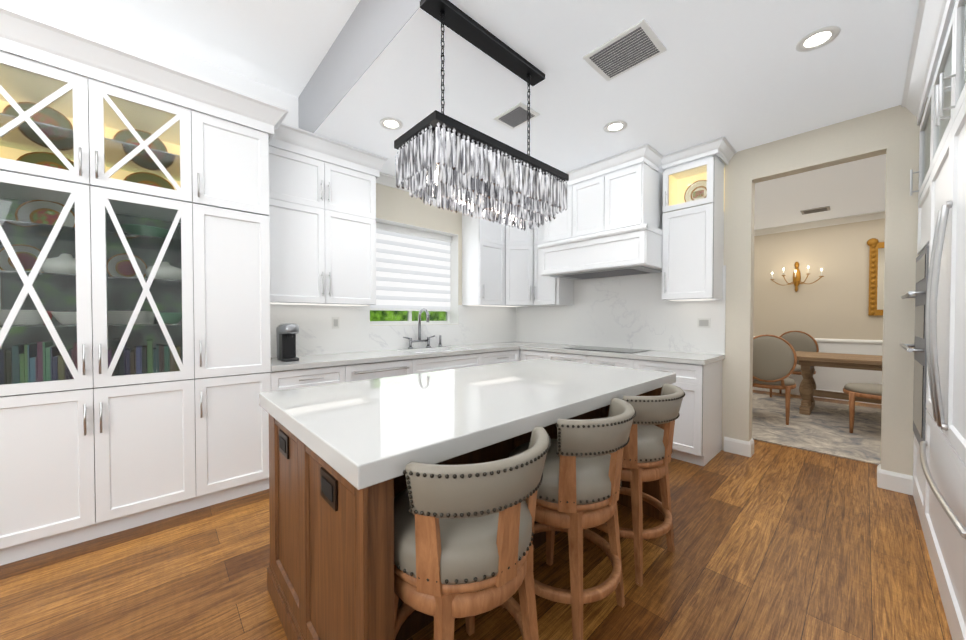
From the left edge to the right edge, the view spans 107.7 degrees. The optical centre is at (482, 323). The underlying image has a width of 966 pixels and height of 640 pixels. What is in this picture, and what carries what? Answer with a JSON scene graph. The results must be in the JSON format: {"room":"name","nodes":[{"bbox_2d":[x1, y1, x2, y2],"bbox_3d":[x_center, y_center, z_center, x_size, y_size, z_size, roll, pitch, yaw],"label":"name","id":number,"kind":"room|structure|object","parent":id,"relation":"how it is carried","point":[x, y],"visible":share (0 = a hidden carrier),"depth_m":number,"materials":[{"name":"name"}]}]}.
{"room":"kitchen","nodes":[
{"label":"kitchen","id":0,"kind":"room"},
{"bbox_2d":[0,0,461,325],"bbox_3d":[-1.950,-0.426,3.104,6.810,3.280,0.134,-1,1,-43],"label":"wall","id":1,"kind":"structure","parent":0,"point":[397,205],"depth_m":2.85,"materials":[{"name":"beige paint"}]},
{"bbox_2d":[369,218,457,324],"bbox_3d":[-0.832,-0.561,4.198,1.240,1.185,0.220,-1,1,-43],"label":"window","id":2,"kind":"structure","parent":1,"relation":"in","point":[452,317],"depth_m":4.53,"materials":[{"name":"white wood"}]},
{"bbox_2d":[370,222,451,311],"bbox_3d":[-0.859,-0.640,4.226,1.180,0.976,0.060,-1,1,-43],"label":"window blind","id":3,"kind":"object","parent":2,"relation":"attached to","point":[412,269],"visible":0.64,"depth_m":4.22,"materials":[{"name":"white fabric"}]},
{"bbox_2d":[0,390,951,639],"bbox_3d":[1.363,1.277,2.225,10.710,0.100,5.960,-1,1,-43],"label":"floor","id":4,"kind":"structure","parent":0,"point":[775,542],"depth_m":1.74,"materials":[{"name":"brown wood"}]},
{"bbox_2d":[0,372,199,565],"bbox_3d":[-2.390,0.782,2.206,0.883,0.892,0.618,-1,1,-43],"label":"base cabinet","id":5,"kind":"object","parent":4,"relation":"on","point":[79,463],"depth_m":1.98,"materials":[{"name":"white paint"}]},
{"bbox_2d":[0,52,195,387],"bbox_3d":[-2.390,-0.591,2.185,0.880,1.893,0.618,-1,1,-43],"label":"tall cabinet","id":6,"kind":"object","parent":5,"relation":"on","point":[178,248],"depth_m":2.09,"materials":[{"name":"white paint"}]},
{"bbox_2d":[0,5,267,131],"bbox_3d":[-2.201,-1.448,2.041,1.860,0.175,0.350,-1,1,-43],"label":"crown molding","id":7,"kind":"structure","parent":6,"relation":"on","point":[27,37],"depth_m":2.01,"materials":[{"name":"white paint"}]},
{"bbox_2d":[200,368,268,507],"bbox_3d":[-1.909,0.775,2.651,0.433,0.892,0.618,-1,1,-43],"label":"base cabinet","id":8,"kind":"object","parent":4,"relation":"on","point":[233,424],"depth_m":2.42,"materials":[{"name":"white paint"}]},
{"bbox_2d":[196,112,267,371],"bbox_3d":[-1.909,-0.598,2.630,0.430,1.893,0.618,-1,1,-43],"label":"tall cabinet","id":9,"kind":"object","parent":8,"relation":"on","point":[232,160],"depth_m":2.40,"materials":[{"name":"white paint"}]},
{"bbox_2d":[268,102,539,467],"bbox_3d":[-0.408,-0.195,3.795,3.348,2.796,0.954,-1,1,-43],"label":"kitchen cabinets","id":10,"kind":"object","parent":4,"relation":"on","point":[322,190],"depth_m":3.28,"materials":[{"name":"white paint"}]},
{"bbox_2d":[276,323,298,361],"bbox_3d":[-1.628,0.148,2.933,0.150,0.305,0.295,-1,1,-43],"label":"coffee maker","id":11,"kind":"object","parent":10,"relation":"on","point":[286,333],"visible":1,"depth_m":2.88,"materials":[{"name":"black plastic"}]},
{"bbox_2d":[267,390,663,639],"bbox_3d":[0.095,0.805,1.938,2.025,0.857,1.054,-1,1,-43],"label":"kitchen island","id":12,"kind":"object","parent":4,"relation":"on","point":[330,571],"depth_m":1.18,"materials":[{"name":"wood"}]},
{"bbox_2d":[259,358,675,493],"bbox_3d":[0.092,0.347,1.934,2.065,0.060,1.100,-1,1,-43],"label":"island countertop","id":13,"kind":"structure","parent":12,"relation":"on","point":[368,431],"depth_m":1.38,"materials":[{"name":"white stone"}]},
{"bbox_2d":[394,426,550,639],"bbox_3d":[-0.069,0.797,1.124,0.521,0.895,0.539,-1,1,-43],"label":"stool","id":14,"kind":"object","parent":4,"relation":"on","point":[463,539],"visible":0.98,"depth_m":0.93,"materials":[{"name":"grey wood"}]},
{"bbox_2d":[499,398,635,639],"bbox_3d":[0.369,0.791,1.528,0.522,0.895,0.538,-1,1,-43],"label":"stool","id":15,"kind":"object","parent":4,"relation":"on","point":[579,488],"visible":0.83,"depth_m":1.33,"materials":[{"name":"brown wood"}]},
{"bbox_2d":[548,272,587,355],"bbox_3d":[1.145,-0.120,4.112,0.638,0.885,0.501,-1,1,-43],"label":"backsplash","id":16,"kind":"structure","parent":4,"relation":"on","point":[567,295],"depth_m":4.47,"materials":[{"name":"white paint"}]},
{"bbox_2d":[548,352,587,363],"bbox_3d":[1.152,0.760,4.132,0.618,0.875,0.500,-1,1,-43],"label":"base cabinet","id":17,"kind":"object","parent":4,"relation":"on","point":[551,355],"depth_m":3.91,"materials":[{"name":"white paint"}]},
{"bbox_2d":[588,356,635,368],"bbox_3d":[1.492,0.766,3.765,0.618,0.875,0.500,-1,1,-43],"label":"base cabinet","id":18,"kind":"object","parent":4,"relation":"on","point":[597,360],"depth_m":3.52,"materials":[{"name":"white paint"}]},
{"bbox_2d":[594,383,684,586],"bbox_3d":[0.775,0.785,1.904,0.522,0.895,0.539,-1,1,-43],"label":"stool","id":19,"kind":"object","parent":4,"relation":"on","point":[647,451],"visible":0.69,"depth_m":1.70,"materials":[{"name":"brown wood"}]},
{"bbox_2d":[636,360,721,465],"bbox_3d":[1.858,0.772,3.369,0.618,0.875,0.582,-1,1,-43],"label":"base cabinet","id":20,"kind":"object","parent":4,"relation":"on","point":[697,437],"depth_m":3.06,"materials":[{"name":"white paint"}]},
{"bbox_2d":[752,393,881,464],"bbox_3d":[4.443,1.194,3.946,2.790,0.012,3.250,-1,1,-43],"label":"rug","id":21,"kind":"object","parent":4,"relation":"on","point":[822,427],"visible":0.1,"depth_m":3.99,"materials":[{"name":"grey carpet"}]},
{"bbox_2d":[753,334,796,424],"bbox_3d":[3.568,0.654,4.410,0.599,1.052,0.574,-1,1,-43],"label":"dining chair","id":22,"kind":"object","parent":21,"relation":"on","point":[774,361],"visible":0.67,"depth_m":4.18,"materials":[{"name":"grey fabric"}]},
{"bbox_2d":[770,330,818,396],"bbox_3d":[4.846,0.637,5.518,0.596,1.052,0.563,-1,1,-43],"label":"dining chair","id":23,"kind":"object","parent":21,"relation":"on","point":[801,341],"visible":0.27,"depth_m":5.55,"materials":[{"name":"grey fabric"}]},
{"bbox_2d":[796,351,881,414],"bbox_3d":[5.020,0.802,4.118,0.920,0.759,2.130,-1,1,-43],"label":"dining table","id":24,"kind":"object","parent":21,"relation":"on","point":[808,361],"visible":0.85,"depth_m":4.51,"materials":[{"name":"brown wood"}]},
{"bbox_2d":[843,383,881,432],"bbox_3d":[4.305,0.663,3.800,0.550,1.052,0.595,-1,1,-43],"label":"dining chair","id":25,"kind":"object","parent":21,"relation":"on","point":[866,390],"visible":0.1,"depth_m":3.81,"materials":[{"name":"brown wood"}]},
{"bbox_2d":[908,92,923,504],"bbox_3d":[3.011,-0.080,2.031,0.721,2.620,0.628,-1,1,-43],"label":"tall cabinet","id":26,"kind":"object","parent":4,"relation":"on","point":[919,111],"depth_m":2.37,"materials":[{"name":"white paint"}]},
{"bbox_2d":[916,16,943,562],"bbox_3d":[2.481,-0.072,1.542,0.721,2.620,0.628,-1,1,-43],"label":"tall cabinet","id":27,"kind":"object","parent":4,"relation":"on","point":[934,109],"depth_m":1.91,"materials":[{"name":"white paint"}]},
{"bbox_2d":[932,0,965,639],"bbox_3d":[1.954,-0.065,1.054,0.722,2.620,0.628,-1,1,-43],"label":"tall cabinet","id":28,"kind":"object","parent":4,"relation":"on","point":[949,566],"depth_m":1.47,"materials":[{"name":"white paint"}]},
{"bbox_2d":[49,0,955,175],"bbox_3d":[-0.459,-1.850,1.371,6.680,0.580,4.410,-1,1,-43],"label":"ceiling","id":29,"kind":"structure","parent":0,"point":[739,75],"depth_m":2.33,"materials":[{"name":"white paint"}]},
{"bbox_2d":[379,117,402,129],"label":"recessed light","id":30,"kind":"object","parent":29,"relation":"in","point":[389,123],"depth_m":2.78,"materials":[{"name":"white"}]},
{"bbox_2d":[394,0,568,230],"bbox_3d":[0.044,-1.083,1.975,1.005,0.971,0.365,-1,1,-43],"label":"chandelier","id":31,"kind":"object","parent":29,"relation":"hanging from","point":[443,159],"visible":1,"depth_m":1.79,"materials":[{"name":"clear glass"}]},
{"bbox_2d":[493,102,539,129],"bbox_3d":[0.255,-1.573,2.681,0.220,0.013,0.280,-1,1,-43],"label":"ceiling vent","id":32,"kind":"object","parent":29,"relation":"in","point":[515,116],"depth_m":2.67,"materials":[{"name":"white metal"}]},
{"bbox_2d":[603,120,626,132],"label":"recessed light","id":33,"kind":"object","parent":29,"relation":"in","point":[618,125],"depth_m":2.82,"materials":[{"name":"white"}]},
{"bbox_2d":[582,18,666,81],"bbox_3d":[0.817,-1.563,2.043,0.300,0.013,0.360,-1,1,-43],"label":"ceiling vent","id":34,"kind":"object","parent":29,"relation":"in","point":[635,45],"depth_m":2.02,"materials":[{"name":"white metal"}]},
{"bbox_2d":[796,26,840,51],"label":"recessed light","id":35,"kind":"object","parent":29,"relation":"in","point":[818,38],"depth_m":1.94,"materials":[{"name":"white"}]},
{"bbox_2d":[584,268,631,359],"bbox_3d":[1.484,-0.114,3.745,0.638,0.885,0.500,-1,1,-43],"label":"backsplash","id":36,"kind":"structure","parent":0,"point":[609,293],"depth_m":4.12,"materials":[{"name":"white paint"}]},
{"bbox_2d":[662,97,927,475],"bbox_3d":[2.042,-0.196,3.708,0.130,2.800,4.410,-1,1,-43],"label":"wall","id":37,"kind":"structure","parent":0,"point":[892,133],"depth_m":2.70,"materials":[{"name":"beige paint"}]},
{"bbox_2d":[540,156,659,239],"bbox_3d":[1.320,-1.203,3.849,0.715,0.590,1.120,-1,1,-43],"label":"upper cabinet","id":38,"kind":"object","parent":37,"relation":"attached to","point":[629,193],"depth_m":3.45,"materials":[{"name":"white paint"}]},
{"bbox_2d":[538,144,662,279],"bbox_3d":[1.300,-1.065,3.832,0.769,1.058,1.270,-1,1,-43],"label":"range hood","id":39,"kind":"object","parent":38,"relation":"attached to","point":[611,226],"depth_m":3.47,"materials":[{"name":"white paint"}]},
{"bbox_2d":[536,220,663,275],"bbox_3d":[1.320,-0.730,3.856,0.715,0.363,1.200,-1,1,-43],"label":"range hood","id":40,"kind":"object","parent":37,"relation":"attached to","point":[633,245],"depth_m":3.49,"materials":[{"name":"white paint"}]},
{"bbox_2d":[632,256,725,367],"bbox_3d":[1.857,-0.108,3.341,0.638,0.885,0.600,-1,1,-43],"label":"backsplash","id":41,"kind":"structure","parent":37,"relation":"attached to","point":[679,306],"depth_m":3.46,"materials":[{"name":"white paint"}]},
{"bbox_2d":[660,140,727,259],"bbox_3d":[2.009,-0.909,3.378,0.348,1.356,0.430,-1,1,-43],"label":"upper cabinet","id":42,"kind":"object","parent":37,"relation":"attached to","point":[691,180],"depth_m":3.27,"materials":[{"name":"white paint"}]},
{"bbox_2d":[724,437,753,453],"bbox_3d":[2.123,1.136,3.750,0.018,0.135,1.228,-1,1,-43],"label":"baseboard","id":43,"kind":"structure","parent":37,"relation":"attached to","point":[729,443],"depth_m":3.27,"materials":[{"name":"white wood"}]},
{"bbox_2d":[877,464,912,490],"bbox_3d":[3.756,1.164,1.982,0.018,0.135,2.058,-1,1,-43],"label":"baseboard","id":44,"kind":"structure","parent":37,"relation":"attached to","point":[895,481],"depth_m":2.57,"materials":[{"name":"white wood"}]},
{"bbox_2d":[753,218,884,391],"bbox_3d":[5.791,-0.219,5.203,0.134,2.800,4.360,-1,1,-43],"label":"wall","id":45,"kind":"structure","parent":0,"point":[833,303],"depth_m":5.54,"materials":[{"name":"beige paint"}]},
{"bbox_2d":[376,171,884,235],"bbox_3d":[2.943,-1.545,3.640,6.150,0.100,5.700,-1,1,-43],"label":"crown molding","id":46,"kind":"structure","parent":45,"relation":"attached to","point":[385,179],"depth_m":5.38,"materials":[{"name":"white wood"}]},
{"bbox_2d":[770,262,823,291],"bbox_3d":[5.077,-0.767,5.720,0.204,0.500,0.660,-1,1,-43],"label":"sconce","id":47,"kind":"object","parent":45,"relation":"attached to","point":[796,277],"visible":1,"depth_m":5.76,"materials":[{"name":"gold metal"}]},
{"bbox_2d":[753,387,881,404],"bbox_3d":[5.738,1.114,5.175,0.018,0.135,4.100,-1,1,-43],"label":"baseboard","id":48,"kind":"structure","parent":45,"relation":"attached to","point":[795,391],"depth_m":5.79,"materials":[{"name":"white"}]},
{"bbox_2d":[753,336,882,343],"bbox_3d":[5.734,0.272,5.158,0.028,0.060,4.100,-1,1,-43],"label":"trim","id":49,"kind":"structure","parent":45,"relation":"attached to","point":[850,341],"depth_m":5.33,"materials":[{"name":"white wood"}]},
{"bbox_2d":[867,238,884,315],"bbox_3d":[5.907,-0.710,4.928,0.060,1.190,0.750,-1,1,-43],"label":"gilt mirror","id":50,"kind":"object","parent":45,"relation":"attached to","point":[876,273],"visible":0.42,"depth_m":5.13,"materials":[{"name":"gold metal"}]},
{"bbox_2d":[754,154,885,229],"bbox_3d":[4.455,-1.650,3.947,3.770,0.100,4.360,-1,1,-43],"label":"ceiling","id":51,"kind":"structure","parent":0,"point":[850,188],"depth_m":4.35,"materials":[{"name":"white paint"}]},
{"bbox_2d":[800,206,830,214],"bbox_3d":[4.731,-1.609,5.019,0.250,0.013,0.300,-1,1,-43],"label":"ceiling vent","id":52,"kind":"object","parent":51,"relation":"in","point":[827,208],"depth_m":5.00,"materials":[{"name":"white metal"}]},
{"label":"outside","id":53,"kind":"structure","parent":0,"visible":0},
{"bbox_2d":[370,310,445,320],"bbox_3d":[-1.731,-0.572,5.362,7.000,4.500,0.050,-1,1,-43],"label":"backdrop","id":54,"kind":"structure","parent":53,"point":[388,316],"depth_m":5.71,"materials":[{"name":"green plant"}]}
]}

